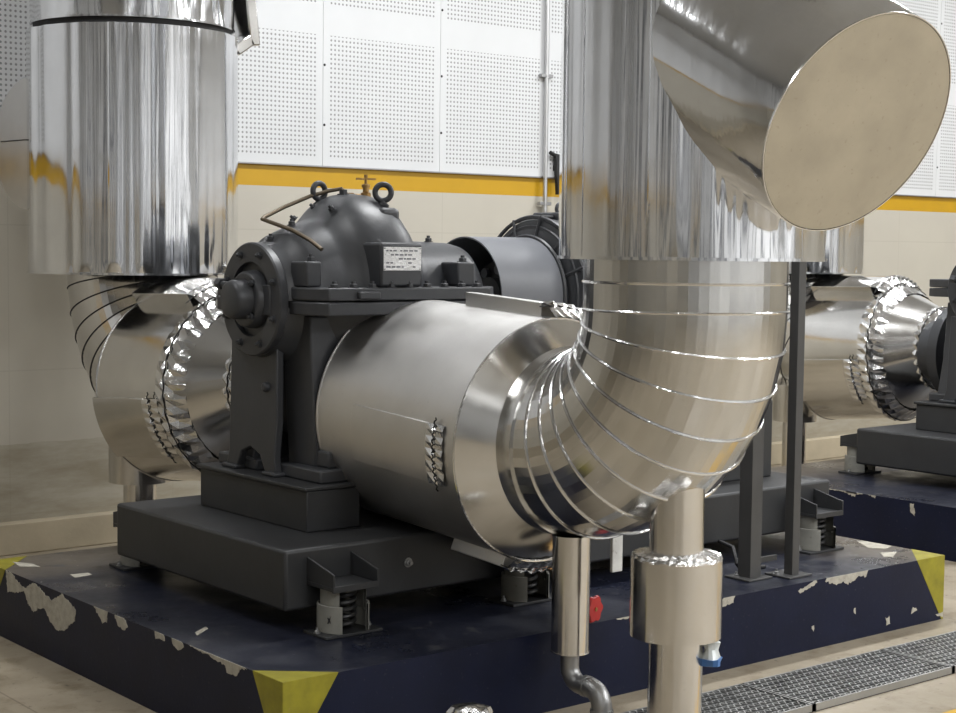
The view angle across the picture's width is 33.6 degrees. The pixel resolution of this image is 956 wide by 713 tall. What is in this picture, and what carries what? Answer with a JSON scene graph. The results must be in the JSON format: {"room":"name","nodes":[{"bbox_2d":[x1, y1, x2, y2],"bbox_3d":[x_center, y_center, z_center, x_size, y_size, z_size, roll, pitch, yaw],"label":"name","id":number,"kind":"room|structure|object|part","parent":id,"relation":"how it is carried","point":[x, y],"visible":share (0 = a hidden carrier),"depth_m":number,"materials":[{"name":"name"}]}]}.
{"room":"pump room","nodes":[
{"label":"pump room","id":0,"kind":"room"},
{"bbox_2d":[0,163,955,521],"bbox_3d":[-0.534,-1.613,10.382,25.000,5.200,0.240,-3,5,-39],"label":"wall","id":1,"kind":"structure","parent":0,"point":[54,455],"depth_m":9.12,"materials":[{"name":"beige paint"}]},
{"bbox_2d":[0,0,29,108],"bbox_3d":[-2.742,-2.503,8.332,0.918,2.794,0.024,-3,5,-39],"label":"acoustic panel","id":2,"kind":"object","parent":1,"relation":"attached to","point":[14,14],"visible":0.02,"depth_m":8.57,"materials":[{"name":"white metal"}]},
{"bbox_2d":[238,0,322,165],"bbox_3d":[-1.315,-2.567,9.496,0.918,2.794,0.024,-3,5,-39],"label":"acoustic panel","id":3,"kind":"object","parent":1,"relation":"attached to","point":[280,79],"visible":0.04,"depth_m":9.66,"materials":[{"name":"white metal"}]},
{"bbox_2d":[322,0,440,170],"bbox_3d":[-0.601,-2.598,10.078,0.918,2.794,0.024,-3,5,-39],"label":"acoustic panel","id":4,"kind":"object","parent":1,"relation":"attached to","point":[381,58],"visible":1,"depth_m":10.13,"materials":[{"name":"white metal"}]},
{"bbox_2d":[0,434,848,555],"bbox_3d":[-0.459,0.905,10.426,24.600,0.172,0.088,-3,5,-39],"label":"trim","id":5,"kind":"structure","parent":1,"relation":"attached to","point":[89,529],"depth_m":8.90,"materials":[{"name":"beige paint"}]},
{"bbox_2d":[439,0,544,176],"bbox_3d":[0.113,-2.630,10.660,0.918,2.794,0.024,-3,5,-39],"label":"acoustic panel","id":6,"kind":"object","parent":1,"relation":"attached to","point":[492,52],"visible":1,"depth_m":10.70,"materials":[{"name":"white metal"}]},
{"bbox_2d":[537,0,552,212],"bbox_3d":[0.479,-2.531,10.931,0.106,3.220,0.038,-3,5,-39],"label":"conduit","id":7,"kind":"object","parent":1,"relation":"attached to","point":[546,75],"visible":0.88,"depth_m":10.97,"materials":[{"name":"metal"}]},
{"bbox_2d":[547,0,561,176],"bbox_3d":[0.826,-2.662,11.242,0.918,2.794,0.024,-3,5,-39],"label":"acoustic panel","id":8,"kind":"object","parent":1,"relation":"attached to","point":[555,35],"visible":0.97,"depth_m":11.05,"materials":[{"name":"white metal"}]},
{"bbox_2d":[549,151,559,194],"bbox_3d":[0.532,-1.283,11.068,0.105,0.302,0.048,-3,5,-39],"label":"wall hook","id":9,"kind":"object","parent":1,"relation":"attached to","point":[556,166],"visible":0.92,"depth_m":11.06,"materials":[{"name":"black metal"}]},
{"bbox_2d":[238,162,955,197],"bbox_3d":[-0.455,-1.208,10.307,24.600,0.008,0.026,-3,5,-39],"label":"trim","id":10,"kind":"structure","parent":1,"relation":"attached to","point":[238,162],"depth_m":10.32,"materials":[{"name":"paint"}]},
{"bbox_2d":[895,0,940,195],"bbox_3d":[3.681,-2.788,13.570,0.918,2.794,0.024,-3,5,-39],"label":"acoustic panel","id":11,"kind":"object","parent":1,"relation":"attached to","point":[922,182],"visible":0.02,"depth_m":13.79,"materials":[{"name":"white metal"}]},
{"bbox_2d":[935,0,955,196],"bbox_3d":[4.395,-2.820,14.152,0.918,2.794,0.024,-3,5,-39],"label":"acoustic panel","id":12,"kind":"object","parent":1,"relation":"attached to","point":[946,135],"visible":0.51,"depth_m":13.99,"materials":[{"name":"white metal"}]},
{"bbox_2d":[0,457,955,712],"bbox_3d":[4.829,1.614,3.981,25.000,0.250,17.300,-3,5,-39],"label":"floor","id":13,"kind":"structure","parent":0,"point":[30,682],"depth_m":6.21,"materials":[{"name":"beige concrete"}]},
{"bbox_2d":[0,0,259,502],"bbox_3d":[-1.501,-1.448,7.875,1.140,5.190,1.886,-3,5,-39],"label":"pipe","id":14,"kind":"object","parent":13,"relation":"on","point":[119,135],"visible":0.86,"depth_m":7.72,"materials":[{"name":"metal"}]},
{"bbox_2d":[109,511,154,570],"bbox_3d":[-1.464,0.779,6.935,0.253,0.274,0.180,-3,5,-39],"label":"spring isolator","id":15,"kind":"object","parent":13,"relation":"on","point":[126,564],"visible":0.11,"depth_m":6.87,"materials":[{"name":"metal"}]},
{"bbox_3d":[-1.469,0.910,6.947,0.250,0.012,0.150,-3,5,-39],"label":"plate","id":16,"kind":"part","parent":15,"relation":"part of","materials":[{"name":"grey paint"}]},
{"bbox_2d":[303,551,382,640],"bbox_3d":[-0.495,0.868,5.782,0.253,0.274,0.180,-3,5,-39],"label":"spring isolator","id":17,"kind":"object","parent":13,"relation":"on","point":[334,621],"visible":1,"depth_m":5.74,"materials":[{"name":"grey paint"}]},
{"bbox_3d":[-0.493,1.000,5.788,0.250,0.012,0.150,-3,5,-39],"label":"plate","id":18,"kind":"part","parent":17,"relation":"part of","materials":[{"name":"grey paint"}]},
{"bbox_2d":[446,701,492,712],"bbox_3d":[-0.025,1.233,5.036,0.141,0.260,0.143,-3,5,-39],"label":"stub","id":19,"kind":"object","parent":13,"relation":"on","point":[465,707],"visible":1,"depth_m":5.01,"materials":[{"name":"metal"}]},
{"bbox_2d":[0,532,944,712],"bbox_3d":[-0.005,1.064,7.202,3.622,0.302,2.459,-3,5,-39],"label":"concrete plinth","id":20,"kind":"object","parent":13,"relation":"on","point":[164,641],"visible":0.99,"depth_m":6.07,"materials":[{"name":"blue paint"}]},
{"bbox_2d":[117,400,828,610],"bbox_3d":[0.091,0.535,7.193,3.102,0.598,1.358,-3,5,-39],"label":"base frame","id":21,"kind":"object","parent":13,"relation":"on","point":[250,534],"visible":0.37,"depth_m":6.20,"materials":[{"name":"grey paint"}]},
{"bbox_2d":[447,236,562,302],"bbox_3d":[0.092,0.036,7.179,0.410,1.150,0.530,-3,5,-39],"label":"guard","id":22,"kind":"object","parent":21,"relation":"on","point":[516,267],"visible":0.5,"depth_m":7.00,"materials":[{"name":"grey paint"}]},
{"bbox_2d":[498,202,582,307],"bbox_3d":[0.692,-0.264,7.648,1.317,0.947,0.820,-3,5,-39],"label":"motor","id":23,"kind":"object","parent":21,"relation":"on","point":[543,227],"visible":0.13,"depth_m":7.14,"materials":[{"name":"grey paint"}]},
{"bbox_2d":[489,569,551,607],"bbox_3d":[0.187,0.838,6.338,0.253,0.274,0.180,-3,5,-39],"label":"spring isolator","id":24,"kind":"object","parent":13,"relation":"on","point":[518,589],"visible":0.61,"depth_m":6.29,"materials":[{"name":"metal"}]},
{"bbox_3d":[0.188,0.969,6.344,0.250,0.012,0.150,-3,5,-39],"label":"plate","id":25,"kind":"part","parent":24,"relation":"part of","materials":[{"name":"grey paint"}]},
{"bbox_2d":[589,595,602,622],"bbox_3d":[0.405,0.944,5.957,0.106,0.120,0.131,-3,5,-39],"label":"valve","id":26,"kind":"object","parent":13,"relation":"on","point":[596,607],"visible":0.5,"depth_m":5.92,"materials":[{"name":"red paint"}]},
{"bbox_2d":[629,488,722,712],"bbox_3d":[0.670,0.872,5.374,0.312,0.950,0.312,-3,5,-39],"label":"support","id":27,"kind":"object","parent":13,"relation":"on","point":[676,582],"visible":0.92,"depth_m":5.27,"materials":[{"name":"metal"}]},
{"bbox_2d":[316,0,950,573],"bbox_3d":[0.493,-1.493,5.478,0.977,4.730,2.458,-3,5,-39],"label":"pipe","id":28,"kind":"object","parent":27,"relation":"on","point":[708,148],"visible":0.98,"depth_m":5.03,"materials":[{"name":"metal"}]},
{"bbox_2d":[214,175,493,483],"bbox_3d":[-0.564,-0.145,6.814,1.335,1.256,1.172,-3,5,-39],"label":"pump","id":29,"kind":"object","parent":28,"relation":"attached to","point":[287,298],"visible":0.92,"depth_m":6.32,"materials":[{"name":"grey paint"}]},
{"bbox_3d":[-0.471,0.041,6.718,1.065,0.520,0.770,-3,5,-39],"label":"casing","id":30,"kind":"part","parent":29,"relation":"part of","materials":[{"name":"grey paint"}]},
{"bbox_2d":[349,175,375,196],"bbox_3d":[-0.482,-0.669,6.642,0.112,0.186,0.120,-3,5,-39],"label":"valve","id":31,"kind":"object","parent":29,"relation":"attached to","point":[365,193],"depth_m":6.64,"materials":[{"name":"gold metal"}]},
{"bbox_3d":[-0.466,-0.466,6.684,1.065,0.435,0.748,-3,5,-39],"label":"casing","id":32,"kind":"part","parent":29,"relation":"part of","materials":[{"name":"grey paint"}]},
{"bbox_2d":[702,641,722,666],"bbox_3d":[0.792,1.000,5.366,0.082,0.101,0.084,-3,5,-39],"label":"valve","id":33,"kind":"object","parent":27,"relation":"attached to","point":[711,655],"visible":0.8,"depth_m":5.34,"materials":[{"name":"silver metal"}]},
{"bbox_2d":[622,683,813,712],"bbox_3d":[0.800,1.309,5.745,0.857,0.030,0.357,-3,5,-39],"label":"floor grating","id":34,"kind":"structure","parent":13,"relation":"on","point":[738,698],"depth_m":5.91,"materials":[{"name":"metal"}]},
{"bbox_2d":[550,534,612,712],"bbox_3d":[0.378,0.984,5.681,0.144,0.678,0.284,-3,5,-39],"label":"drain pipe","id":35,"kind":"object","parent":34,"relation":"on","point":[570,610],"visible":0.91,"depth_m":5.67,"materials":[{"name":"metal"}]},
{"bbox_2d":[718,539,765,568],"bbox_3d":[1.167,0.883,7.076,0.154,0.110,0.187,-1,4,-26],"label":"cable","id":36,"kind":"object","parent":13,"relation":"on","point":[732,547],"visible":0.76,"depth_m":7.03,"materials":[{"name":"black rubber"}]},
{"bbox_2d":[724,262,811,581],"bbox_3d":[1.266,0.107,6.803,0.336,1.694,0.205,-3,5,-39],"label":"stand","id":37,"kind":"object","parent":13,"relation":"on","point":[750,559],"visible":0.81,"depth_m":6.80,"materials":[{"name":"grey metal"}]},
{"bbox_3d":[1.165,0.949,6.827,0.150,0.008,0.140,-3,5,-39],"label":"foot plate","id":38,"kind":"part","parent":37,"relation":"part of","materials":[{"name":"grey metal"}]},
{"bbox_3d":[1.177,0.112,6.766,0.070,1.672,0.070,-3,5,-39],"label":"post","id":39,"kind":"part","parent":37,"relation":"part of","materials":[{"name":"grey metal"}]},
{"bbox_3d":[1.350,0.946,6.894,0.150,0.008,0.140,-3,5,-39],"label":"foot plate","id":40,"kind":"part","parent":37,"relation":"part of","materials":[{"name":"grey metal"}]},
{"bbox_3d":[1.370,0.110,6.824,0.046,1.672,0.046,-3,5,-39],"label":"post","id":41,"kind":"part","parent":37,"relation":"part of","materials":[{"name":"grey metal"}]},
{"bbox_2d":[799,488,843,554],"bbox_3d":[1.589,0.776,7.482,0.253,0.274,0.180,-3,5,-39],"label":"spring isolator","id":42,"kind":"object","parent":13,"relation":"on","point":[817,530],"visible":0.84,"depth_m":7.43,"materials":[{"name":"metal"}]},
{"bbox_3d":[1.590,0.907,7.487,0.250,0.012,0.150,-3,5,-39],"label":"plate","id":43,"kind":"part","parent":42,"relation":"part of","materials":[{"name":"grey paint"}]},
{"bbox_2d":[742,649,952,711],"bbox_3d":[1.476,1.279,6.297,0.875,0.030,0.357,-3,5,-39],"label":"floor grating","id":44,"kind":"structure","parent":13,"relation":"on","point":[830,684],"depth_m":6.27,"materials":[{"name":"metal"}]},
{"bbox_2d":[772,217,946,465],"bbox_3d":[2.542,-1.627,11.172,1.140,5.190,1.886,-3,5,-39],"label":"pipe","id":45,"kind":"object","parent":13,"relation":"on","point":[862,333],"visible":0.19,"depth_m":10.81,"materials":[{"name":"metal"}]},
{"bbox_2d":[917,266,955,403],"bbox_3d":[3.370,-0.320,10.023,1.335,1.256,1.172,-3,5,-39],"label":"pump","id":46,"kind":"object","parent":45,"relation":"attached to","point":[936,348],"visible":1,"depth_m":9.93,"materials":[{"name":"grey paint"}]},
{"bbox_2d":[838,433,880,474],"bbox_3d":[2.447,0.606,10.125,0.253,0.274,0.180,-3,5,-39],"label":"spring isolator","id":47,"kind":"object","parent":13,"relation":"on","point":[851,467],"visible":0.52,"depth_m":10.07,"materials":[{"name":"metal"}]},
{"bbox_3d":[2.442,0.736,10.137,0.250,0.012,0.150,-3,5,-39],"label":"plate","id":48,"kind":"part","parent":47,"relation":"part of","materials":[{"name":"grey paint"}]},
{"bbox_2d":[771,459,955,561],"bbox_3d":[3.755,0.898,10.269,3.622,0.301,2.458,-3,5,-39],"label":"concrete plinth","id":49,"kind":"object","parent":13,"relation":"on","point":[907,509],"visible":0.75,"depth_m":9.22,"materials":[{"name":"blue paint"}]},
{"bbox_2d":[856,400,955,476],"bbox_3d":[4.003,0.361,10.383,3.102,0.598,1.358,-3,5,-39],"label":"base frame","id":50,"kind":"object","parent":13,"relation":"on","point":[927,445],"visible":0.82,"depth_m":9.72,"materials":[{"name":"grey paint"}]},
{"bbox_2d":[882,631,955,673],"bbox_3d":[2.161,1.249,6.855,0.877,0.030,0.357,-3,5,-39],"label":"floor grating","id":51,"kind":"structure","parent":13,"relation":"on","point":[941,648],"depth_m":6.74,"materials":[{"name":"metal"}]},
{"bbox_2d":[943,709,955,712],"bbox_3d":[2.609,1.290,6.527,3.600,0.002,0.120,-3,5,-39],"label":"floor stripe","id":52,"kind":"structure","parent":13,"relation":"on","point":[953,710],"depth_m":5.90,"materials":[{"name":"yellow paint"}]}
]}

